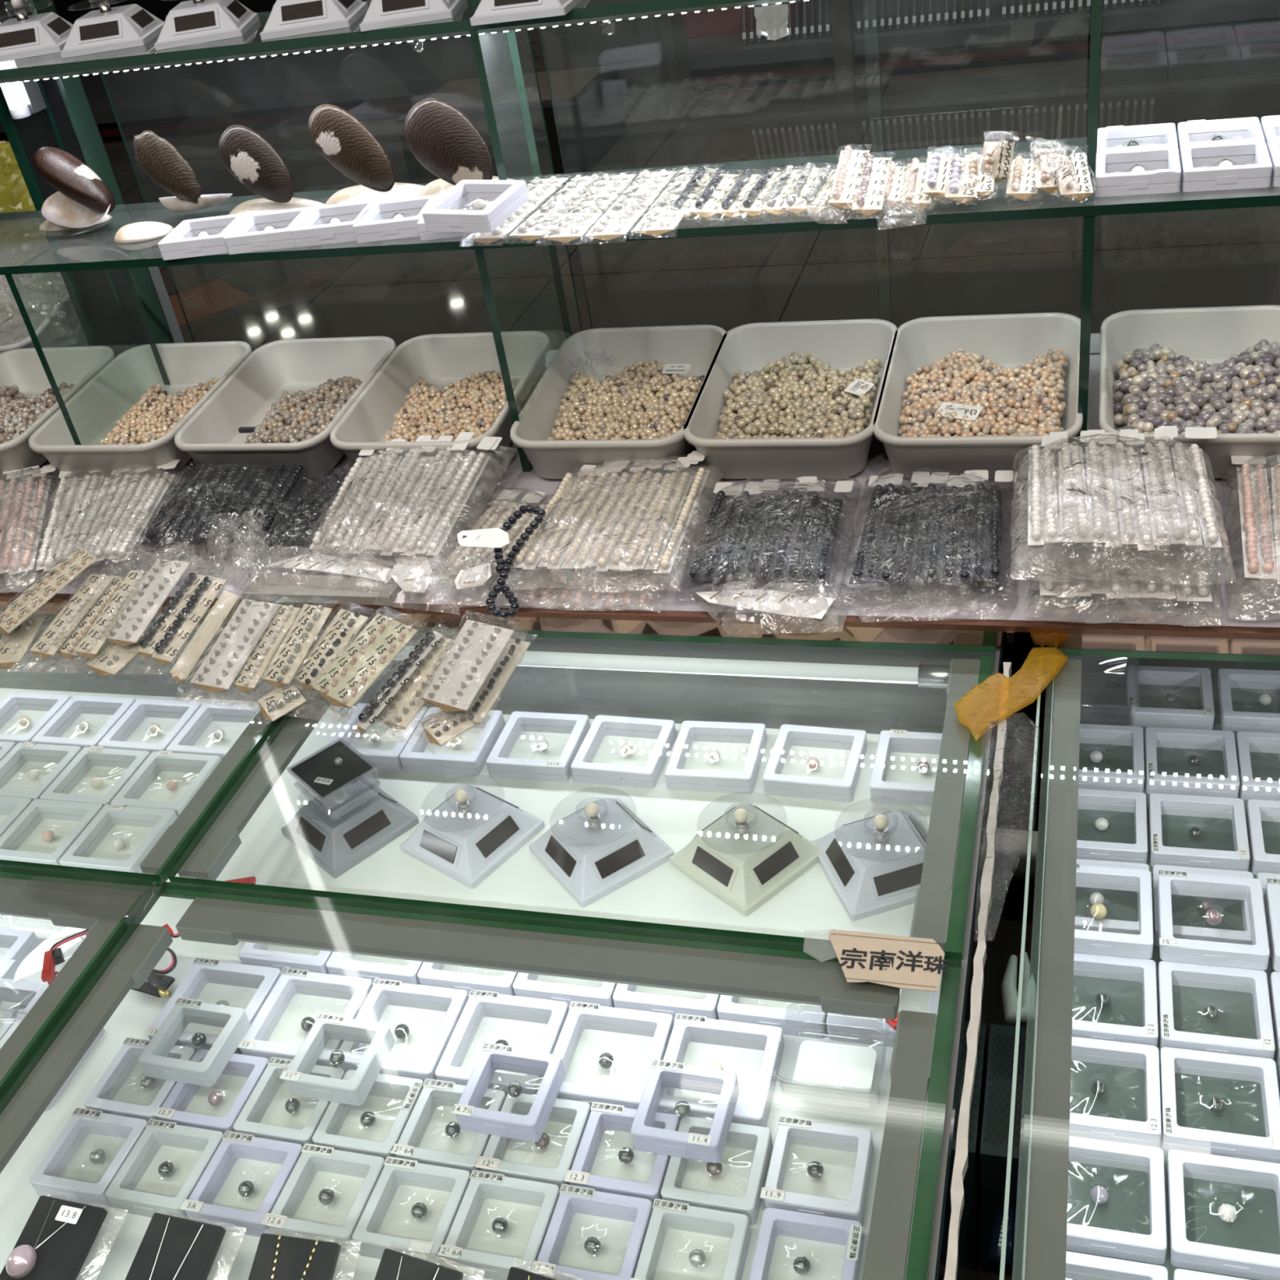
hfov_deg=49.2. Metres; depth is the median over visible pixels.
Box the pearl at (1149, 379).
[1144,375,1155,385]
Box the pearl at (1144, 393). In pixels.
[1138,391,1148,399]
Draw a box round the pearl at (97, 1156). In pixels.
[88,1148,105,1164]
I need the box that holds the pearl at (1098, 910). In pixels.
[1090,902,1106,919]
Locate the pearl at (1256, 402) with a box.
[1250,399,1262,407]
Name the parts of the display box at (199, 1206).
frame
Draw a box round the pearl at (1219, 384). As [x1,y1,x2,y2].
[1213,382,1226,389]
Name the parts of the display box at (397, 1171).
frame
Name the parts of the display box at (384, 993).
frame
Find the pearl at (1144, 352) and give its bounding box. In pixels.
[1141,348,1151,356]
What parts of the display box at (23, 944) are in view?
frame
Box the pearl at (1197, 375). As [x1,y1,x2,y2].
[1194,370,1204,383]
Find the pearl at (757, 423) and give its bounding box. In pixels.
[753,419,763,429]
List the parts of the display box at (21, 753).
frame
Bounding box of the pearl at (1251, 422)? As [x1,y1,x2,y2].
[1244,418,1255,430]
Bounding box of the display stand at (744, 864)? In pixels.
[669,791,819,916]
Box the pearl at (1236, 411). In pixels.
[1231,408,1242,413]
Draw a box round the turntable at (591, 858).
[528,786,674,907]
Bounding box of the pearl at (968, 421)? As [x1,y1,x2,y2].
[964,419,972,425]
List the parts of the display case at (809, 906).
green glass rim, green glass rim, glass, worn board edge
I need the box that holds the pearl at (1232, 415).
[1227,413,1235,420]
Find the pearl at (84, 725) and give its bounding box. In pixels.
[79,720,90,730]
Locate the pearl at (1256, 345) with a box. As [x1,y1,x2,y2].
[1253,342,1259,351]
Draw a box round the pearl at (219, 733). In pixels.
[213,728,224,738]
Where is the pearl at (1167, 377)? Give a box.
[1164,376,1173,380]
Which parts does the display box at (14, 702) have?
frame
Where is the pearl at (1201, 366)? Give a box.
[1195,362,1206,371]
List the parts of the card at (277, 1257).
chain, chain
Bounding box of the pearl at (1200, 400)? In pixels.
[1193,395,1206,407]
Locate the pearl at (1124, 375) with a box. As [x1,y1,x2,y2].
[1120,371,1129,381]
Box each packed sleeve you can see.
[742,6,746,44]
[750,6,754,44]
[757,4,761,43]
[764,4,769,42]
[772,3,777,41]
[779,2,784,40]
[787,1,791,39]
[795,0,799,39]
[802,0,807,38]
[810,0,814,37]
[817,0,822,37]
[826,0,830,36]
[857,0,861,33]
[864,0,868,32]
[872,0,876,31]
[880,0,884,31]
[888,0,892,30]
[896,0,900,29]
[904,0,908,29]
[912,0,916,28]
[920,0,924,27]
[928,0,932,26]
[936,0,940,26]
[944,0,948,25]
[952,0,956,24]
[960,0,964,23]
[968,0,973,22]
[977,0,981,22]
[985,0,989,21]
[1002,0,1005,19]
[1010,0,1014,18]
[1018,0,1022,17]
[1026,0,1031,17]
[1035,0,1039,16]
[1044,0,1048,15]
[1052,0,1056,14]
[1061,0,1065,13]
[1069,0,1073,13]
[1078,0,1082,12]
[1086,0,1090,11]
[1103,0,1107,9]
[1112,0,1116,8]
[1121,0,1125,8]
[1129,0,1133,7]
[1138,0,1142,6]
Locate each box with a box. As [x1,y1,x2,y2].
[0,692,71,744]
[0,741,16,760]
[0,742,81,800]
[0,795,32,836]
[0,799,102,865]
[0,915,28,1020]
[0,925,40,971]
[0,977,48,1048]
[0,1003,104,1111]
[29,1107,146,1208]
[31,695,135,749]
[40,746,150,807]
[58,803,177,873]
[84,1037,195,1122]
[97,698,201,754]
[105,1119,223,1219]
[110,751,221,816]
[137,997,250,1086]
[143,957,281,1054]
[153,1048,268,1133]
[157,213,248,260]
[165,702,260,759]
[179,1130,302,1237]
[223,206,311,254]
[233,1057,345,1146]
[237,967,373,1067]
[238,942,332,973]
[261,1143,385,1253]
[279,1013,395,1106]
[288,741,379,820]
[290,199,378,247]
[311,1069,423,1160]
[325,951,423,984]
[326,702,427,771]
[337,977,468,1082]
[351,1156,471,1266]
[352,194,439,243]
[390,1078,506,1175]
[399,706,505,776]
[417,199,492,240]
[417,961,518,997]
[422,179,529,232]
[435,989,568,1096]
[437,1169,559,1279]
[451,1042,565,1142]
[475,1093,591,1190]
[485,711,590,782]
[512,972,617,1008]
[530,1184,653,1279]
[536,1000,673,1109]
[564,1102,679,1206]
[570,715,676,789]
[612,982,720,1021]
[630,1058,739,1163]
[630,1198,751,1279]
[656,1013,784,1127]
[660,1115,773,1225]
[664,720,767,794]
[716,995,827,1039]
[749,1207,863,1279]
[760,1115,873,1224]
[762,724,867,802]
[773,1002,890,1110]
[826,969,942,1047]
[869,729,970,807]
[1065,1251,1168,1279]
[1066,1135,1166,1264]
[1069,1036,1161,1147]
[1071,648,1139,725]
[1071,952,1158,1046]
[1074,858,1149,934]
[1074,863,1153,959]
[1076,788,1147,863]
[1078,724,1144,792]
[1094,146,1181,197]
[1096,123,1177,153]
[1126,665,1214,729]
[1144,727,1239,798]
[1148,793,1249,871]
[1151,864,1253,946]
[1157,869,1269,969]
[1157,960,1275,1059]
[1159,1047,1279,1163]
[1166,1149,1279,1279]
[1173,1268,1249,1279]
[1177,116,1264,159]
[1179,141,1271,191]
[1217,668,1279,733]
[1235,731,1279,800]
[1245,799,1279,875]
[1256,872,1279,956]
[1260,115,1279,148]
[1264,878,1279,971]
[1267,139,1279,186]
[1268,971,1279,1066]
[1277,1066,1279,1094]
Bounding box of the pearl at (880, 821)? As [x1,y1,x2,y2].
[873,814,888,829]
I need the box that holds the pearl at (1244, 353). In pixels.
[1238,351,1249,357]
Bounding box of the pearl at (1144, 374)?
[1138,371,1150,378]
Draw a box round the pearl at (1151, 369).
[1146,366,1156,373]
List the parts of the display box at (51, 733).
frame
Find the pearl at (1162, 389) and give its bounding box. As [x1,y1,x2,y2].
[1157,386,1165,393]
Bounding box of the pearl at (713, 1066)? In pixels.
[708,1063,723,1071]
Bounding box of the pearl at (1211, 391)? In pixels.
[1203,388,1213,395]
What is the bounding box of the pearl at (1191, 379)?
[1188,377,1195,382]
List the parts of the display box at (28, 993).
frame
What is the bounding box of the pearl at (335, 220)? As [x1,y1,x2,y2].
[329,217,340,223]
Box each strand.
[0,468,24,520]
[0,468,46,573]
[0,469,22,572]
[8,465,39,575]
[20,464,55,572]
[35,471,71,570]
[43,470,99,571]
[54,471,102,564]
[62,474,104,559]
[73,470,124,551]
[82,473,124,551]
[87,468,133,564]
[93,468,151,561]
[103,468,155,559]
[109,459,179,559]
[115,462,175,561]
[141,462,199,544]
[151,463,206,546]
[163,464,218,545]
[176,464,231,540]
[186,462,241,542]
[200,462,251,537]
[212,464,260,537]
[222,464,273,537]
[233,463,286,538]
[247,463,296,537]
[252,473,329,552]
[258,464,308,534]
[262,473,339,553]
[273,472,347,551]
[279,490,338,555]
[293,505,332,550]
[300,530,316,551]
[309,449,374,549]
[322,440,391,546]
[331,439,405,546]
[337,440,407,553]
[348,448,421,554]
[363,435,431,549]
[372,439,439,550]
[379,435,453,555]
[392,431,474,552]
[402,437,470,555]
[413,436,497,554]
[426,436,502,555]
[435,488,508,578]
[448,488,520,574]
[462,491,540,568]
[471,491,539,567]
[486,492,545,573]
[491,493,568,575]
[511,464,595,568]
[512,559,541,599]
[522,465,602,569]
[527,567,551,599]
[537,462,612,567]
[540,560,566,604]
[546,461,630,568]
[560,462,622,568]
[560,568,582,600]
[573,462,647,568]
[573,565,596,604]
[586,460,666,565]
[591,569,613,602]
[595,458,663,571]
[604,570,627,605]
[608,467,682,569]
[619,459,678,570]
[622,568,643,604]
[631,453,698,568]
[637,549,665,605]
[644,457,693,569]
[657,450,710,573]
[684,482,733,582]
[700,484,743,581]
[712,481,762,583]
[728,482,765,581]
[743,479,781,577]
[755,486,806,584]
[768,477,807,582]
[784,476,820,582]
[799,480,829,582]
[813,480,853,585]
[848,475,885,583]
[863,473,903,582]
[877,475,931,586]
[892,471,929,587]
[909,471,949,578]
[923,475,964,582]
[940,473,976,582]
[956,470,982,585]
[972,470,988,579]
[986,470,1013,582]
[1027,435,1059,545]
[1038,542,1057,595]
[1042,442,1062,542]
[1048,431,1075,542]
[1057,506,1075,597]
[1069,431,1097,542]
[1070,542,1091,596]
[1084,509,1106,593]
[1085,429,1106,542]
[1097,432,1122,546]
[1103,542,1124,598]
[1111,429,1138,544]
[1122,544,1142,597]
[1125,433,1155,550]
[1137,505,1160,597]
[1141,427,1173,545]
[1153,426,1185,543]
[1154,532,1175,599]
[1171,426,1202,545]
[1171,543,1193,601]
[1185,507,1212,601]
[1186,426,1222,547]
[1231,455,1262,578]
[1249,456,1277,579]
[1271,454,1279,584]
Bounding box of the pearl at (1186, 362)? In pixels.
[1181,359,1194,368]
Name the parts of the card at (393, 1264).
chain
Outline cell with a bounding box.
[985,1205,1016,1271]
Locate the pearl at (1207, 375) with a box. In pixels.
[1200,369,1214,383]
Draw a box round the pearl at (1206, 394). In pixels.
[1200,391,1211,402]
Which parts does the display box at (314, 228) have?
frame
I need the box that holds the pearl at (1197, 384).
[1190,379,1201,389]
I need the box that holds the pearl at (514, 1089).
[506,1080,522,1097]
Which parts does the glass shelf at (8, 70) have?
led strip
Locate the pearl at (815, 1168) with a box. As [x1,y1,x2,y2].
[807,1160,823,1178]
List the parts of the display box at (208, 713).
frame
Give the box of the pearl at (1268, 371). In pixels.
[1261,365,1274,377]
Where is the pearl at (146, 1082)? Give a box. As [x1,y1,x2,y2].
[140,1075,155,1089]
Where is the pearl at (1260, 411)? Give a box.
[1252,406,1265,418]
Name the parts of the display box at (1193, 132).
frame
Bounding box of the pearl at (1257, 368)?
[1252,364,1262,372]
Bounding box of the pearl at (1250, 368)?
[1243,366,1253,371]
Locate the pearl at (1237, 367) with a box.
[1232,364,1244,375]
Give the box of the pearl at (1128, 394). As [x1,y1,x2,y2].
[1123,393,1134,401]
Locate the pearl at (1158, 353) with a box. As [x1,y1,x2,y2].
[1151,348,1163,359]
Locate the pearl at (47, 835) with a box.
[41,830,54,841]
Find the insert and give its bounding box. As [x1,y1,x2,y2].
[792,1040,876,1093]
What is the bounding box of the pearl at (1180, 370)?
[1174,366,1185,377]
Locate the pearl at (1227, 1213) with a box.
[1217,1203,1236,1222]
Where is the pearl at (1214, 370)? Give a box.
[1205,367,1217,372]
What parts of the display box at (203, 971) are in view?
frame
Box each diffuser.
[235,938,899,1014]
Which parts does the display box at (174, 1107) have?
frame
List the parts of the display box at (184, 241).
frame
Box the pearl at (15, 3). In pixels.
[10,0,22,8]
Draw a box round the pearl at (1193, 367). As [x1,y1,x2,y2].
[1184,364,1197,377]
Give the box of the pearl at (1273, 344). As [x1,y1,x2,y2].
[1267,341,1279,348]
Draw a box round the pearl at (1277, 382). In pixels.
[1274,376,1279,387]
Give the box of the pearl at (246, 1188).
[238,1180,254,1197]
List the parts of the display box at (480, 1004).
frame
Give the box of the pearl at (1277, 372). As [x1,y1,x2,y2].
[1275,368,1279,376]
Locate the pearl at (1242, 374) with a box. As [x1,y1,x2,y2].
[1239,368,1250,379]
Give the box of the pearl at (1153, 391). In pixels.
[1146,386,1159,398]
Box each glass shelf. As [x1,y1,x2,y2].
[0,0,808,84]
[0,130,1279,275]
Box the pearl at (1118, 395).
[1113,391,1124,401]
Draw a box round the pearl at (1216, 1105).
[1208,1097,1226,1114]
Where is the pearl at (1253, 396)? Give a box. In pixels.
[1246,393,1257,400]
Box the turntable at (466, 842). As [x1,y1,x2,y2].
[400,773,545,888]
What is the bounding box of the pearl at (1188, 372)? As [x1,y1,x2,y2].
[1183,368,1194,377]
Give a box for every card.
[0,538,102,639]
[0,608,47,668]
[0,1195,107,1279]
[28,568,116,659]
[53,569,125,659]
[71,564,149,662]
[80,631,148,676]
[101,552,191,648]
[124,1212,226,1279]
[134,566,211,661]
[150,571,226,666]
[169,590,239,682]
[184,591,280,693]
[231,596,301,697]
[248,1232,341,1279]
[251,678,306,724]
[257,599,332,688]
[292,601,368,694]
[307,607,418,714]
[352,626,443,735]
[374,1248,463,1279]
[377,629,454,736]
[391,557,433,592]
[415,706,474,746]
[416,612,514,717]
[445,631,530,724]
[454,562,491,589]
[462,173,570,244]
[505,172,608,241]
[506,1266,555,1279]
[539,170,639,242]
[583,167,679,240]
[630,164,724,235]
[662,364,690,373]
[666,165,726,217]
[688,168,741,217]
[695,589,835,619]
[714,167,765,218]
[737,166,796,217]
[760,164,805,215]
[779,161,831,214]
[795,163,837,213]
[824,143,869,209]
[844,378,874,395]
[848,151,893,216]
[883,159,911,207]
[897,155,933,208]
[921,145,961,199]
[937,401,982,421]
[943,150,982,204]
[960,146,997,198]
[980,132,1014,183]
[1002,151,1040,200]
[1034,139,1066,194]
[1050,145,1095,200]
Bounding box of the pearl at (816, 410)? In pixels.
[814,406,820,413]
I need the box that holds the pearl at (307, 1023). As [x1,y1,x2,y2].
[300,1016,315,1031]
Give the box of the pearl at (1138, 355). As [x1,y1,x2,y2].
[1133,351,1142,359]
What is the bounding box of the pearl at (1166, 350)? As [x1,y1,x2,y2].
[1161,346,1173,355]
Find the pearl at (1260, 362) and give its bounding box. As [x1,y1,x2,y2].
[1254,359,1263,367]
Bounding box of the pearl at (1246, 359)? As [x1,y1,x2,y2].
[1240,355,1253,365]
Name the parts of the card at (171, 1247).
chain, chain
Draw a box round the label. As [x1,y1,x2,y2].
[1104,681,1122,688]
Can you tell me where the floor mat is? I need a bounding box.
[168,279,254,326]
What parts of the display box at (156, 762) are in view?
frame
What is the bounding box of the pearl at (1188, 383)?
[1183,380,1191,388]
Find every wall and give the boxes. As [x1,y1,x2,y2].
[4,219,170,444]
[102,37,1279,922]
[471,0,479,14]
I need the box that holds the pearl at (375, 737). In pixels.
[370,732,382,742]
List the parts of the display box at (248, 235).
frame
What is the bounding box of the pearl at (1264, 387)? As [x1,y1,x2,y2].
[1257,384,1266,391]
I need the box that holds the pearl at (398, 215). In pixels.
[393,213,403,218]
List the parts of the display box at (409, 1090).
frame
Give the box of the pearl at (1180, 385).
[1174,382,1187,391]
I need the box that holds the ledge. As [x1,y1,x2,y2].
[0,333,1279,831]
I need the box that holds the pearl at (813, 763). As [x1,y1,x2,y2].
[807,757,819,769]
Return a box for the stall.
[0,0,1279,142]
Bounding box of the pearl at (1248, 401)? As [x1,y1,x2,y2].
[1240,397,1253,408]
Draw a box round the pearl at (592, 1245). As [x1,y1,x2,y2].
[583,1235,600,1254]
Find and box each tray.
[0,345,115,479]
[28,341,252,479]
[174,336,396,479]
[329,330,550,478]
[510,324,726,479]
[683,319,897,478]
[873,312,1083,478]
[1098,304,1279,478]
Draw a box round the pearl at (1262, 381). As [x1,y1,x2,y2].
[1258,377,1267,385]
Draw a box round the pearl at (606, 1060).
[598,1052,613,1068]
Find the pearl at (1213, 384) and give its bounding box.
[1210,382,1217,390]
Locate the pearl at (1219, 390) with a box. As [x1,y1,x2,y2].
[1213,386,1226,395]
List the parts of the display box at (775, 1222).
frame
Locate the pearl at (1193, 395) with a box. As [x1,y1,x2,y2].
[1191,392,1200,400]
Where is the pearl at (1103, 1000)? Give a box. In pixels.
[1094,992,1111,1008]
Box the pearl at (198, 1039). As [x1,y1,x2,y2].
[191,1031,206,1047]
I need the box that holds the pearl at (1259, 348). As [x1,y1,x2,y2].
[1256,344,1264,351]
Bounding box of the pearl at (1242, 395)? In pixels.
[1236,393,1246,399]
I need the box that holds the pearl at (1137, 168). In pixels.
[1131,166,1145,172]
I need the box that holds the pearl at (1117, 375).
[1114,369,1119,379]
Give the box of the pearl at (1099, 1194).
[1090,1185,1108,1204]
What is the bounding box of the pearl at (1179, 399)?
[1174,397,1185,406]
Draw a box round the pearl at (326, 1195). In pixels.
[318,1187,334,1204]
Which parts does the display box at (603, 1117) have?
frame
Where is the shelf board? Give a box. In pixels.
[978,920,1032,1279]
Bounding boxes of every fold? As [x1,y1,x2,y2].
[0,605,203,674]
[66,536,221,578]
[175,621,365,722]
[200,511,275,582]
[248,545,399,584]
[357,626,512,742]
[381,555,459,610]
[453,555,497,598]
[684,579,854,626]
[805,204,848,222]
[842,588,1017,618]
[875,199,927,226]
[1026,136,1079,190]
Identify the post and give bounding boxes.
[0,0,174,356]
[469,30,572,471]
[633,0,670,119]
[830,0,857,105]
[1076,0,1102,470]
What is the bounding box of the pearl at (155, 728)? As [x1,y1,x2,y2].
[150,723,160,733]
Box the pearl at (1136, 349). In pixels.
[1133,348,1142,353]
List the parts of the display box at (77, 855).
frame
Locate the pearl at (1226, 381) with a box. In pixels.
[1218,377,1231,389]
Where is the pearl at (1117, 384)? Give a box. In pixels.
[1112,380,1122,390]
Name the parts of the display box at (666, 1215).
frame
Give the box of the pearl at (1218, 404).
[1212,399,1224,410]
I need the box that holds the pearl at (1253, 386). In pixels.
[1247,384,1257,389]
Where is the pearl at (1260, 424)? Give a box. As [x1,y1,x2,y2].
[1254,420,1265,430]
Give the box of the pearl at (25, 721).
[19,715,31,726]
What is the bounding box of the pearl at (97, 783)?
[91,777,102,789]
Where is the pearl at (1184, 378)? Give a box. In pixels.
[1180,376,1189,380]
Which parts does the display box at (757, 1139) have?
frame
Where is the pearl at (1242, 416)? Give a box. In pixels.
[1235,412,1246,422]
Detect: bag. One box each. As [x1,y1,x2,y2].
[0,238,78,344]
[0,466,59,592]
[33,465,186,585]
[135,456,315,567]
[241,573,402,604]
[242,467,388,568]
[263,552,392,582]
[300,445,518,568]
[428,487,552,589]
[494,535,686,610]
[508,455,722,593]
[676,475,859,599]
[839,466,1017,609]
[974,712,1039,930]
[1010,433,1235,581]
[1023,497,1224,622]
[1222,453,1279,617]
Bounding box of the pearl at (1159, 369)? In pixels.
[1155,366,1166,375]
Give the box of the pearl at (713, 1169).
[706,1161,722,1176]
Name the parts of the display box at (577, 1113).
frame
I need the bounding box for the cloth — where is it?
[954,647,1068,740]
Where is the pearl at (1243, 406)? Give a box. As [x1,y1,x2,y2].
[1238,403,1248,411]
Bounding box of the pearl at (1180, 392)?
[1174,387,1186,397]
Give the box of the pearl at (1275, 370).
[1271,366,1276,375]
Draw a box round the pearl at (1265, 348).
[1259,345,1271,355]
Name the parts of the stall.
panel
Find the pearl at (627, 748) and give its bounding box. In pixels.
[621,743,632,755]
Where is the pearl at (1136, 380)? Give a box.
[1131,375,1144,386]
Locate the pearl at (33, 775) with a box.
[27,769,39,780]
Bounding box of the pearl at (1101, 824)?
[1094,817,1108,830]
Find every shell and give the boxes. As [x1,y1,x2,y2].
[32,146,115,213]
[38,213,111,231]
[41,191,110,228]
[114,221,173,243]
[133,130,201,203]
[159,193,232,212]
[218,124,294,203]
[228,197,325,214]
[308,104,395,191]
[324,182,424,205]
[404,97,493,185]
[417,176,526,197]
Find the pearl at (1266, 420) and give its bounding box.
[1257,417,1270,428]
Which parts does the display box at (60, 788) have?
frame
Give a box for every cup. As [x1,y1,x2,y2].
[444,783,477,811]
[575,797,608,826]
[724,802,758,831]
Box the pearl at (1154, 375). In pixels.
[1148,372,1159,380]
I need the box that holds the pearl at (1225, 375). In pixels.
[1220,373,1231,380]
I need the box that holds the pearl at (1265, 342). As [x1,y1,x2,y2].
[1257,339,1269,345]
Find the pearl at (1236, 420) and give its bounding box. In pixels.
[1231,416,1241,426]
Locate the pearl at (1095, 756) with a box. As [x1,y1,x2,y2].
[1089,750,1102,762]
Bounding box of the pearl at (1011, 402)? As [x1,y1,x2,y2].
[1006,397,1016,407]
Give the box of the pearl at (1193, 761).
[1186,755,1199,767]
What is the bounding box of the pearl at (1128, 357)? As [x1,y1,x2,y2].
[1122,351,1134,362]
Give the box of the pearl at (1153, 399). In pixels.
[1147,396,1160,404]
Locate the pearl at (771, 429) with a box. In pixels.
[767,425,777,435]
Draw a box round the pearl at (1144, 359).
[1140,355,1151,364]
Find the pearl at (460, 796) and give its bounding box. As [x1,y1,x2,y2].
[453,789,467,803]
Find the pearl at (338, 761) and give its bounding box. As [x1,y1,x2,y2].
[334,757,342,765]
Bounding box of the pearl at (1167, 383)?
[1163,378,1173,388]
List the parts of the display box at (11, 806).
frame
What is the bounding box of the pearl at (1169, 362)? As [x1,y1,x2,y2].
[1165,360,1174,365]
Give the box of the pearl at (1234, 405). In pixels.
[1228,401,1239,412]
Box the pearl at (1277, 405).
[1274,402,1279,409]
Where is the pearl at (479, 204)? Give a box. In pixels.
[473,198,485,210]
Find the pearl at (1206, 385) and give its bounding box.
[1202,382,1213,390]
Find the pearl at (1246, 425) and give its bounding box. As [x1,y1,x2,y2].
[1237,422,1252,430]
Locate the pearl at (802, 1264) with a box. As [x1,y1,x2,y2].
[793,1255,810,1275]
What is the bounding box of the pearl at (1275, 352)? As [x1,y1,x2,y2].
[1268,347,1279,361]
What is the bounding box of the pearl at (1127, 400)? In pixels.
[1124,395,1133,404]
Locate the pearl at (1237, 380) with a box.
[1231,377,1242,386]
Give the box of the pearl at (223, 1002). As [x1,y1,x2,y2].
[215,1000,229,1006]
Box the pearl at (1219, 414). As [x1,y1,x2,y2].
[1210,412,1223,420]
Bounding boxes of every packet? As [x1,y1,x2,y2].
[0,140,31,206]
[0,197,56,266]
[0,263,79,352]
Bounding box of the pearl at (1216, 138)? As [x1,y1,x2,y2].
[1211,135,1223,141]
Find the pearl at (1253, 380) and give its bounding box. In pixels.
[1248,377,1259,386]
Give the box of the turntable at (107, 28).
[60,0,164,58]
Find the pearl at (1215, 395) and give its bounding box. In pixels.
[1208,393,1221,400]
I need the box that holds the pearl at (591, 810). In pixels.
[584,802,599,817]
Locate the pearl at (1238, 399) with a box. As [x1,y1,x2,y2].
[1231,395,1242,404]
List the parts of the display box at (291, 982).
frame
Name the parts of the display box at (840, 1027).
frame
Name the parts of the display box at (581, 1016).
frame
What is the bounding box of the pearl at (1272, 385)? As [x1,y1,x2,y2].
[1266,383,1277,392]
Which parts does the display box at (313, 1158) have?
frame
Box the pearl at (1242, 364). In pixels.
[1236,362,1246,367]
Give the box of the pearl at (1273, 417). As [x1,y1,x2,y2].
[1267,413,1279,422]
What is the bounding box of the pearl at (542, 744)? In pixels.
[537,739,548,751]
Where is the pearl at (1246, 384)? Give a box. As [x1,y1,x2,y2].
[1241,379,1250,391]
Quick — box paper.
[1000,951,1035,1022]
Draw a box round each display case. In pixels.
[0,613,1011,1279]
[999,650,1279,1279]
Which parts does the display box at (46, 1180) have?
frame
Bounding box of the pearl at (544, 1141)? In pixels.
[534,1132,550,1149]
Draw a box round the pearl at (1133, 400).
[1130,396,1140,404]
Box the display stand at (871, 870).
[810,796,954,921]
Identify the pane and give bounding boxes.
[0,613,329,881]
[93,21,582,368]
[538,4,892,328]
[862,0,1089,316]
[1015,648,1279,1272]
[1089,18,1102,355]
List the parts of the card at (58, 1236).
chain, chain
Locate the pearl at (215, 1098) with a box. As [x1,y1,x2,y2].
[207,1090,222,1106]
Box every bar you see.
[238,426,255,433]
[392,645,918,684]
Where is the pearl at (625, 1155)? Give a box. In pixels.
[617,1146,634,1164]
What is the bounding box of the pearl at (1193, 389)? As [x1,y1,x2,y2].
[1187,386,1198,393]
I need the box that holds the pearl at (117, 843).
[111,837,124,849]
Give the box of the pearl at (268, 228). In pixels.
[263,226,274,231]
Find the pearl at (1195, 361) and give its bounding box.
[1191,359,1200,364]
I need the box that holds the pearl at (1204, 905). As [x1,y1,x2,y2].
[1198,899,1213,913]
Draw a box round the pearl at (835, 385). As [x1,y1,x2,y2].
[831,382,839,390]
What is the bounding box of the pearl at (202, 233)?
[198,231,208,236]
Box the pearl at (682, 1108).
[674,1100,690,1117]
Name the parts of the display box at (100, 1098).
frame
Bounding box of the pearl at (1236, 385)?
[1231,382,1242,391]
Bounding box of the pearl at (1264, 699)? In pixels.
[1258,693,1271,705]
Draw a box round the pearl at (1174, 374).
[1168,371,1180,377]
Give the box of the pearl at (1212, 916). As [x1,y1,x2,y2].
[1204,908,1222,924]
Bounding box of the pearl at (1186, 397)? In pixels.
[1180,395,1191,401]
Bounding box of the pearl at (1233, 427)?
[1227,422,1236,432]
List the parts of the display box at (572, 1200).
frame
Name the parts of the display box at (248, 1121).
frame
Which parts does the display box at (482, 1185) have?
frame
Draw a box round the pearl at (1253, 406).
[1250,404,1261,411]
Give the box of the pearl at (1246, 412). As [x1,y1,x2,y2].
[1242,409,1252,419]
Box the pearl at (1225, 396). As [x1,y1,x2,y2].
[1220,391,1231,402]
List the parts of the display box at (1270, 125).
frame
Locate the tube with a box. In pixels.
[0,16,46,119]
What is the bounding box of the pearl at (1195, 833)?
[1188,826,1202,840]
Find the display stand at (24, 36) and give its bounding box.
[0,0,72,62]
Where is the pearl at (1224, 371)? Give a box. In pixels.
[1220,369,1229,374]
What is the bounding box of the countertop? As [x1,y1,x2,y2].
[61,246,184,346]
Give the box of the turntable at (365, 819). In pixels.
[280,771,419,878]
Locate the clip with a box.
[917,663,950,688]
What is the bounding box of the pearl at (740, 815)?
[733,808,748,822]
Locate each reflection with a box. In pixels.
[395,66,627,183]
[493,0,693,114]
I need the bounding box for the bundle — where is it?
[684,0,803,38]
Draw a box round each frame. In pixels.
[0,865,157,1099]
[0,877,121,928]
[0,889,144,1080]
[0,924,173,1173]
[139,635,320,874]
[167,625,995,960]
[175,897,901,1019]
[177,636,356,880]
[862,1009,937,1279]
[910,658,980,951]
[1024,659,1081,1279]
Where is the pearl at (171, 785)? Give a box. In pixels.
[166,779,177,791]
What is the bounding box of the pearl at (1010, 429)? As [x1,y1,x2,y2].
[1005,424,1015,434]
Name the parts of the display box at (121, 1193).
frame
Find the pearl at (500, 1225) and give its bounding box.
[491,1217,508,1235]
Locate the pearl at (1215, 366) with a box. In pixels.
[1209,365,1218,371]
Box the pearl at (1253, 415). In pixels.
[1246,411,1258,422]
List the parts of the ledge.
edge trim, panel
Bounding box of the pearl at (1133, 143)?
[1126,140,1138,146]
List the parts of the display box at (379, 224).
frame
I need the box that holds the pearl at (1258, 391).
[1253,387,1263,396]
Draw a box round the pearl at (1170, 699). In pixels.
[1164,693,1176,705]
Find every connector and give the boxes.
[40,928,89,982]
[47,971,58,985]
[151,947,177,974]
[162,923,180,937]
[225,875,256,884]
[885,1013,898,1030]
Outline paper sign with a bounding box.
[827,929,947,991]
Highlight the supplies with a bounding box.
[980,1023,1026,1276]
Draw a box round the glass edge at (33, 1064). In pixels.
[0,881,961,1279]

